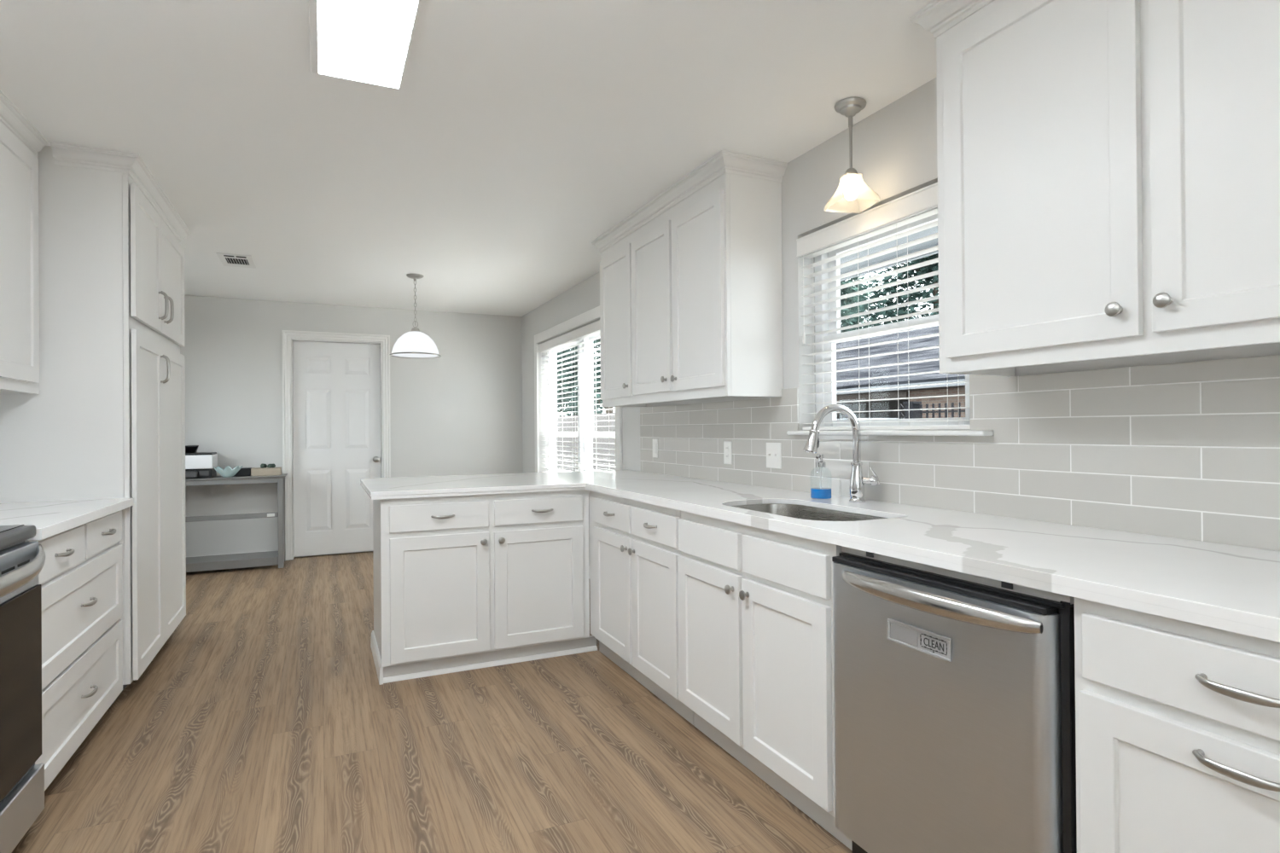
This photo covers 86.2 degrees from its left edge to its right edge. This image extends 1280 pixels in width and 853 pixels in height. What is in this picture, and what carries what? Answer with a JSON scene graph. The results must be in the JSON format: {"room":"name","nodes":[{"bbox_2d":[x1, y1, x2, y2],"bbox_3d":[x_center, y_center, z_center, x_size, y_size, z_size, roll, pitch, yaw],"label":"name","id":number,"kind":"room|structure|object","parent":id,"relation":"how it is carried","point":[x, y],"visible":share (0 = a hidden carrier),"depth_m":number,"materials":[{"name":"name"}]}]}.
{"room":"kitchen","nodes":[
{"label":"kitchen","id":0,"kind":"room"},
{"bbox_2d":[180,295,522,557],"bbox_3d":[-2.842,0.037,6.641,3.430,2.405,0.140,0,0,-25],"label":"wall","id":1,"kind":"structure","parent":0,"point":[457,412],"depth_m":6.48,"materials":[{"name":"paint"}]},
{"bbox_2d":[187,550,278,557],"bbox_3d":[-2.755,1.189,6.588,3.330,0.100,0.013,0,0,-25],"label":"baseboard","id":2,"kind":"structure","parent":1,"relation":"attached to","point":[270,550],"depth_m":6.16,"materials":[{"name":"white paint"}]},
{"bbox_2d":[281,330,390,560],"bbox_3d":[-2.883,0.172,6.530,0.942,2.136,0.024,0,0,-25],"label":"trim","id":3,"kind":"structure","parent":1,"relation":"attached to","point":[287,335],"depth_m":6.37,"materials":[{"name":"white paint"}]},
{"bbox_2d":[292,341,380,557],"bbox_3d":[-2.909,0.207,6.586,0.770,2.034,0.107,0,0,-25],"label":"door","id":4,"kind":"structure","parent":1,"relation":"in","point":[336,386],"depth_m":6.59,"materials":[{"name":"white paint"}]},
{"bbox_2d":[11,551,852,852],"bbox_3d":[-0.719,1.230,2.165,3.690,0.050,10.150,0,0,-25],"label":"floor","id":5,"kind":"structure","parent":0,"point":[264,722],"depth_m":2.49,"materials":[{"name":"brown wood"}]},
{"bbox_2d":[0,524,45,852],"bbox_3d":[-1.871,0.749,1.573,0.676,0.924,0.758,0,0,-25],"label":"range","id":6,"kind":"object","parent":5,"relation":"on","point":[21,562],"visible":1,"depth_m":1.88,"materials":[{"name":"grey"}]},
{"bbox_2d":[0,524,35,549],"bbox_3d":[-1.906,0.308,1.560,0.607,0.038,0.756,0,0,-25],"label":"cooktop","id":7,"kind":"object","parent":6,"relation":"in","point":[14,537],"depth_m":1.92,"materials":[{"name":"grey"}]},
{"bbox_2d":[25,510,122,791],"bbox_3d":[-2.285,0.782,2.380,0.631,0.872,1.042,0,0,-25],"label":"base cabinet","id":8,"kind":"object","parent":5,"relation":"on","point":[81,575],"visible":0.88,"depth_m":2.43,"materials":[{"name":"paint"}]},
{"bbox_2d":[0,498,133,541],"bbox_3d":[-2.286,0.327,2.383,0.638,0.035,1.047,0,0,-25],"label":"countertop","id":9,"kind":"structure","parent":8,"relation":"on","point":[51,518],"depth_m":2.47,"materials":[{"name":"white stone"}]},
{"bbox_2d":[0,141,191,708],"bbox_3d":[-2.740,0.023,3.416,0.689,2.404,1.303,0,0,-25],"label":"pantry cabinet","id":10,"kind":"object","parent":5,"relation":"on","point":[106,420],"visible":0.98,"depth_m":2.97,"materials":[{"name":"paint"}]},
{"bbox_2d":[185,473,287,572],"bbox_3d":[-3.670,0.841,5.933,1.081,0.804,0.370,0,0,-25],"label":"console table","id":11,"kind":"object","parent":5,"relation":"on","point":[269,558],"visible":0.55,"depth_m":5.90,"materials":[{"name":"grey paint"}]},
{"bbox_2d":[185,445,217,478],"bbox_3d":[-3.889,0.300,5.826,0.451,0.278,0.350,0,0,-25],"label":"printer","id":12,"kind":"object","parent":11,"relation":"on","point":[198,465],"visible":0.52,"depth_m":5.78,"materials":[{"name":"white plastic"}]},
{"bbox_2d":[185,471,197,477],"bbox_3d":[-3.844,0.403,5.681,0.278,0.048,0.050,0,0,-25],"label":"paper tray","id":13,"kind":"object","parent":12,"relation":"on","point":[188,474],"depth_m":5.70,"materials":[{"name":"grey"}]},
{"bbox_2d":[213,465,243,477],"bbox_3d":[-3.543,0.388,5.877,0.223,0.096,0.112,0,0,-25],"label":"glass bowl","id":14,"kind":"object","parent":11,"relation":"on","point":[227,472],"visible":1,"depth_m":5.85,"materials":[{"name":"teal glass"}]},
{"bbox_2d":[186,551,278,572],"bbox_3d":[-3.679,1.179,5.930,0.969,0.072,0.355,0,0,-25],"label":"shelf","id":15,"kind":"object","parent":11,"relation":"attached to","point":[269,558],"depth_m":5.89,"materials":[{"name":"grey paint"}]},
{"bbox_2d":[232,467,251,476],"bbox_3d":[-3.530,0.402,6.067,0.143,0.069,0.135,0,0,-25],"label":"storage box","id":16,"kind":"object","parent":11,"relation":"on","point":[243,471],"visible":0.6,"depth_m":6.02,"materials":[{"name":"black plastic"}]},
{"bbox_2d":[250,466,281,476],"bbox_3d":[-3.335,0.402,6.105,0.230,0.067,0.170,0,0,-25],"label":"cardboard box","id":17,"kind":"object","parent":11,"relation":"on","point":[254,471],"visible":1,"depth_m":6.03,"materials":[{"name":"beige cardboard"}]},
{"bbox_2d":[260,463,275,468],"bbox_3d":[-3.319,0.349,6.096,0.124,0.036,0.090,0,0,-25],"label":"ornament","id":18,"kind":"object","parent":17,"relation":"on","point":[262,466],"visible":1,"depth_m":6.07,"materials":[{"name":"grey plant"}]},
{"bbox_2d":[370,489,597,685],"bbox_3d":[-0.852,0.776,3.710,1.102,0.872,0.692,0,0,-25],"label":"base cabinet","id":19,"kind":"object","parent":5,"relation":"on","point":[471,582],"visible":0.97,"depth_m":3.40,"materials":[{"name":"paint"}]},
{"bbox_2d":[360,470,1279,642],"bbox_3d":[-0.009,0.310,2.561,1.735,0.035,4.175,0,0,-25],"label":"countertop","id":20,"kind":"structure","parent":19,"relation":"on","point":[1224,587],"depth_m":1.65,"materials":[{"name":"white stone"}]},
{"bbox_2d":[730,503,887,521],"bbox_3d":[0.567,0.395,2.396,0.387,0.172,0.704,0,0,-25],"label":"sink","id":21,"kind":"object","parent":20,"relation":"in","point":[802,512],"visible":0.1,"depth_m":2.65,"materials":[{"name":"silver metal"}]},
{"bbox_2d":[810,453,831,499],"bbox_3d":[0.720,0.198,2.721,0.082,0.178,0.082,0,0,-25],"label":"soap dispenser","id":22,"kind":"object","parent":20,"relation":"on","point":[818,493],"visible":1,"depth_m":2.70,"materials":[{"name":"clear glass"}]},
{"bbox_2d":[803,403,879,503],"bbox_3d":[0.747,0.101,2.535,0.309,0.371,0.092,0,0,-25],"label":"faucet","id":23,"kind":"object","parent":20,"relation":"on","point":[857,489],"visible":1,"depth_m":2.56,"materials":[{"name":"silver metal"}]},
{"bbox_2d":[589,490,693,725],"bbox_3d":[0.218,0.766,3.313,0.690,0.872,1.025,0,0,-25],"label":"base cabinet","id":24,"kind":"object","parent":5,"relation":"on","point":[634,552],"visible":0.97,"depth_m":3.07,"materials":[{"name":"paint"}]},
{"bbox_2d":[677,511,852,850],"bbox_3d":[0.628,0.759,2.434,0.690,0.872,0.905,0,0,-25],"label":"base cabinet","id":25,"kind":"object","parent":5,"relation":"on","point":[756,618],"visible":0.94,"depth_m":2.20,"materials":[{"name":"paint"}]},
{"bbox_2d":[832,546,1076,852],"bbox_3d":[0.924,0.752,1.709,0.730,0.868,0.647,0,0,-25],"label":"dishwasher","id":26,"kind":"object","parent":5,"relation":"on","point":[974,752],"visible":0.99,"depth_m":1.50,"materials":[{"name":"silver metal"}]},
{"bbox_2d":[887,618,951,662],"bbox_3d":[0.643,0.492,1.582,0.007,0.051,0.183,0,0,-25],"label":"magnet","id":27,"kind":"object","parent":26,"relation":"attached to","point":[926,642],"visible":1,"depth_m":1.57,"materials":[{"name":"silver metal"}]},
{"bbox_2d":[1074,597,1279,852],"bbox_3d":[1.221,0.749,1.159,0.690,0.872,0.582,0,0,-25],"label":"base cabinet","id":28,"kind":"object","parent":5,"relation":"on","point":[1178,722],"visible":0.98,"depth_m":1.14,"materials":[{"name":"paint"}]},
{"bbox_2d":[0,0,936,316],"bbox_3d":[-0.738,-1.250,2.175,3.690,0.100,10.150,0,0,-25],"label":"ceiling","id":29,"kind":"structure","parent":0,"point":[514,135],"depth_m":2.62,"materials":[{"name":"white paint"}]},
{"bbox_2d":[215,252,255,268],"bbox_3d":[-2.843,-1.169,4.824,0.207,0.007,0.390,0,0,-25],"label":"ceiling vent","id":30,"kind":"object","parent":29,"relation":"in","point":[227,259],"visible":1,"depth_m":4.81,"materials":[{"name":"white metal"}]},
{"bbox_2d":[308,0,419,89],"bbox_3d":[-0.702,-1.187,1.757,0.277,0.030,1.222,0,0,-25],"label":"skylight","id":31,"kind":"object","parent":29,"relation":"in","point":[364,41],"visible":1,"depth_m":2.06,"materials":[{"name":"white glass"}]},
{"bbox_2d":[389,273,441,358],"bbox_3d":[-1.750,-0.864,5.325,0.384,0.629,0.384,0,0,-25],"label":"pendant light","id":32,"kind":"object","parent":29,"relation":"hanging from","point":[414,344],"visible":1,"depth_m":5.23,"materials":[{"name":"white glass"}]},
{"bbox_2d":[392,353,437,357],"bbox_3d":[-1.748,-0.556,5.324,0.338,0.003,0.338,0,0,-25],"label":"diffuser","id":33,"kind":"object","parent":32,"relation":"attached to","point":[397,355],"depth_m":5.32,"materials":[{"name":"white glass"}]},
{"bbox_2d":[834,97,866,200],"bbox_3d":[0.791,-1.019,2.565,0.159,0.382,0.159,0,0,-10],"label":"pendant light","id":34,"kind":"object","parent":29,"relation":"hanging from","point":[850,107],"visible":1,"depth_m":2.55,"materials":[{"name":"silver metal"}]},
{"bbox_2d":[827,418,904,430],"bbox_3d":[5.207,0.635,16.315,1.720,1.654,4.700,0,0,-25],"label":"window sill","id":35,"kind":"structure","parent":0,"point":[845,418],"depth_m":15.53,"materials":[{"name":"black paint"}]},
{"bbox_2d":[521,76,1279,565],"bbox_3d":[0.851,-0.007,2.960,0.160,2.405,9.850,0,0,-25],"label":"wall","id":36,"kind":"structure","parent":0,"point":[894,148],"depth_m":2.94,"materials":[{"name":"paint"}]},
{"bbox_2d":[546,341,578,472],"bbox_3d":[-0.681,-0.151,6.355,0.069,1.343,0.963,0,0,-25],"label":"window","id":37,"kind":"structure","parent":36,"relation":"in","point":[552,427],"depth_m":6.72,"materials":[{"name":"white plastic"}]},
{"bbox_2d":[534,305,622,472],"bbox_3d":[-0.591,-0.179,5.842,0.020,1.475,2.150,0,0,-25],"label":"trim","id":38,"kind":"structure","parent":36,"relation":"attached to","point":[590,316],"depth_m":5.95,"materials":[{"name":"white paint"}]},
{"bbox_2d":[577,337,583,471],"bbox_3d":[-0.482,-0.154,5.893,0.100,1.345,0.041,0,0,-25],"label":"trim","id":39,"kind":"structure","parent":36,"relation":"attached to","point":[579,404],"depth_m":5.86,"materials":[{"name":"white plastic"}]},
{"bbox_2d":[581,331,615,471],"bbox_3d":[-0.257,-0.158,5.444,0.069,1.343,0.963,0,0,-25],"label":"window","id":40,"kind":"structure","parent":36,"relation":"in","point":[585,419],"depth_m":5.82,"materials":[{"name":"white plastic"}]},
{"bbox_2d":[537,320,615,472],"bbox_3d":[-0.556,-0.149,5.858,0.078,1.325,1.958,0,0,-25],"label":"window blind","id":41,"kind":"object","parent":40,"relation":"attached to","point":[590,329],"visible":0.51,"depth_m":5.87,"materials":[{"name":"white plastic"}]},
{"bbox_2d":[591,150,787,407],"bbox_3d":[0.184,-0.666,3.772,0.352,1.068,1.595,0,0,-25],"label":"upper cabinet","id":42,"kind":"object","parent":36,"relation":"attached to","point":[691,279],"visible":1,"depth_m":3.24,"materials":[{"name":"paint"}]},
{"bbox_2d":[839,226,938,281],"bbox_3d":[2.197,-1.106,1.417,0.989,0.270,6.700,0,0,-25],"label":"eave","id":43,"kind":"object","parent":36,"relation":"attached to","point":[933,242],"depth_m":3.92,"materials":[{"name":"grey"}]},
{"bbox_2d":[786,430,993,436],"bbox_3d":[0.933,0.025,2.635,0.144,0.018,1.005,0,0,-25],"label":"window sill","id":44,"kind":"structure","parent":36,"relation":"attached to","point":[788,433],"depth_m":2.44,"materials":[{"name":"white paint"}]},
{"bbox_2d":[814,207,970,430],"bbox_3d":[1.013,-0.423,2.711,0.069,0.875,0.893,0,0,-25],"label":"window","id":45,"kind":"structure","parent":36,"relation":"in","point":[831,417],"depth_m":3.01,"materials":[{"name":"white plastic"}]},
{"bbox_2d":[796,182,970,430],"bbox_3d":[0.921,-0.414,2.667,0.074,0.854,0.885,0,0,-25],"label":"window blind","id":46,"kind":"object","parent":45,"relation":"attached to","point":[925,199],"visible":0.66,"depth_m":2.66,"materials":[{"name":"white plastic"}]},
{"bbox_2d":[640,354,1279,551],"bbox_3d":[0.830,0.055,2.804,0.010,0.464,3.905,0,0,-25],"label":"tile backsplash","id":47,"kind":"structure","parent":36,"relation":"attached to","point":[1190,450],"depth_m":1.94,"materials":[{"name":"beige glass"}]},
{"bbox_2d":[652,439,657,458],"bbox_3d":[0.096,0.139,4.360,0.008,0.120,0.074,0,0,-25],"label":"wall switch","id":48,"kind":"object","parent":47,"relation":"attached to","point":[654,441],"visible":1,"depth_m":4.35,"materials":[{"name":"white plastic"}]},
{"bbox_2d":[723,441,732,464],"bbox_3d":[0.459,0.137,3.580,0.008,0.120,0.074,0,0,-25],"label":"wall outlet","id":49,"kind":"object","parent":47,"relation":"attached to","point":[727,445],"visible":1,"depth_m":3.58,"materials":[{"name":"white plastic"}]},
{"bbox_2d":[766,442,781,469],"bbox_3d":[0.624,0.136,3.214,0.017,0.120,0.118,0,0,-25],"label":"wall switch","id":50,"kind":"object","parent":47,"relation":"attached to","point":[773,450],"visible":1,"depth_m":3.21,"materials":[{"name":"white plastic"}]},
{"bbox_2d":[909,0,1279,376],"bbox_3d":[1.215,-0.688,1.558,0.352,1.058,1.190,0,0,-25],"label":"upper cabinet","id":51,"kind":"object","parent":36,"relation":"attached to","point":[1108,171],"visible":1,"depth_m":1.57,"materials":[{"name":"paint"}]},
{"bbox_3d":[17.754,1.499,35.822,57.600,0.100,90.000,0,0,-25],"label":"ground","id":52,"kind":"structure","parent":0,"visible":0},
{"bbox_2d":[556,346,603,416],"bbox_3d":[-4.595,-3.498,34.977,6.383,10.256,6.466,0,0,-25],"label":"leafy tree","id":53,"kind":"object","parent":52,"relation":"on","point":[567,390],"visible":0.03,"depth_m":33.62,"materials":[{"name":"green plant"}]},
{"bbox_2d":[556,338,614,415],"bbox_3d":[-1.372,-3.212,28.253,5.804,9.580,6.074,0,0,-25],"label":"leafy tree","id":54,"kind":"object","parent":52,"relation":"on","point":[597,374],"visible":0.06,"depth_m":27.00,"materials":[{"name":"green plant"}]},
{"bbox_2d":[556,412,615,471],"bbox_3d":[-0.778,0.580,17.859,0.070,1.880,15.048,0,0,-25],"label":"wooden fence","id":55,"kind":"object","parent":52,"relation":"on","point":[561,421],"visible":0.14,"depth_m":18.80,"materials":[{"name":"white wood"}]},
{"bbox_2d":[840,275,891,332],"bbox_3d":[10.022,-5.848,36.293,7.574,14.731,7.306,0,0,-22],"label":"leafy tree","id":56,"kind":"object","parent":52,"relation":"on","point":[847,311],"visible":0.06,"depth_m":34.49,"materials":[{"name":"green plant"}]},
{"bbox_2d":[845,253,938,331],"bbox_3d":[12.994,-5.944,29.866,7.277,14.823,7.354,0,0,-22],"label":"leafy tree","id":57,"kind":"object","parent":52,"relation":"on","point":[933,267],"visible":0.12,"depth_m":29.69,"materials":[{"name":"green plant"}]},
{"bbox_2d":[836,325,965,418],"bbox_3d":[9.811,-0.991,17.256,5.640,4.850,31.800,0,0,-25],"label":"house","id":58,"kind":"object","parent":52,"relation":"on","point":[933,378],"visible":0.15,"depth_m":18.95,"materials":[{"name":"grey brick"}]},
{"bbox_2d":[898,401,965,418],"bbox_3d":[5.892,0.495,8.677,0.200,1.870,6.770,0,0,-25],"label":"iron fence","id":59,"kind":"object","parent":52,"relation":"on","point":[913,405],"visible":0.18,"depth_m":11.36,"materials":[{"name":"black metal"}]},
{"bbox_3d":[-2.265,0.011,1.455,0.100,2.405,9.750,0,0,-25],"label":"wall","id":60,"kind":"structure","parent":0,"visible":0},
{"bbox_2d":[0,90,48,394],"bbox_3d":[-2.395,-0.663,2.282,0.366,1.046,1.149,0,0,-25],"label":"upper cabinet","id":61,"kind":"object","parent":60,"relation":"attached to","point":[20,142],"visible":1,"depth_m":2.64,"materials":[{"name":"paint"}]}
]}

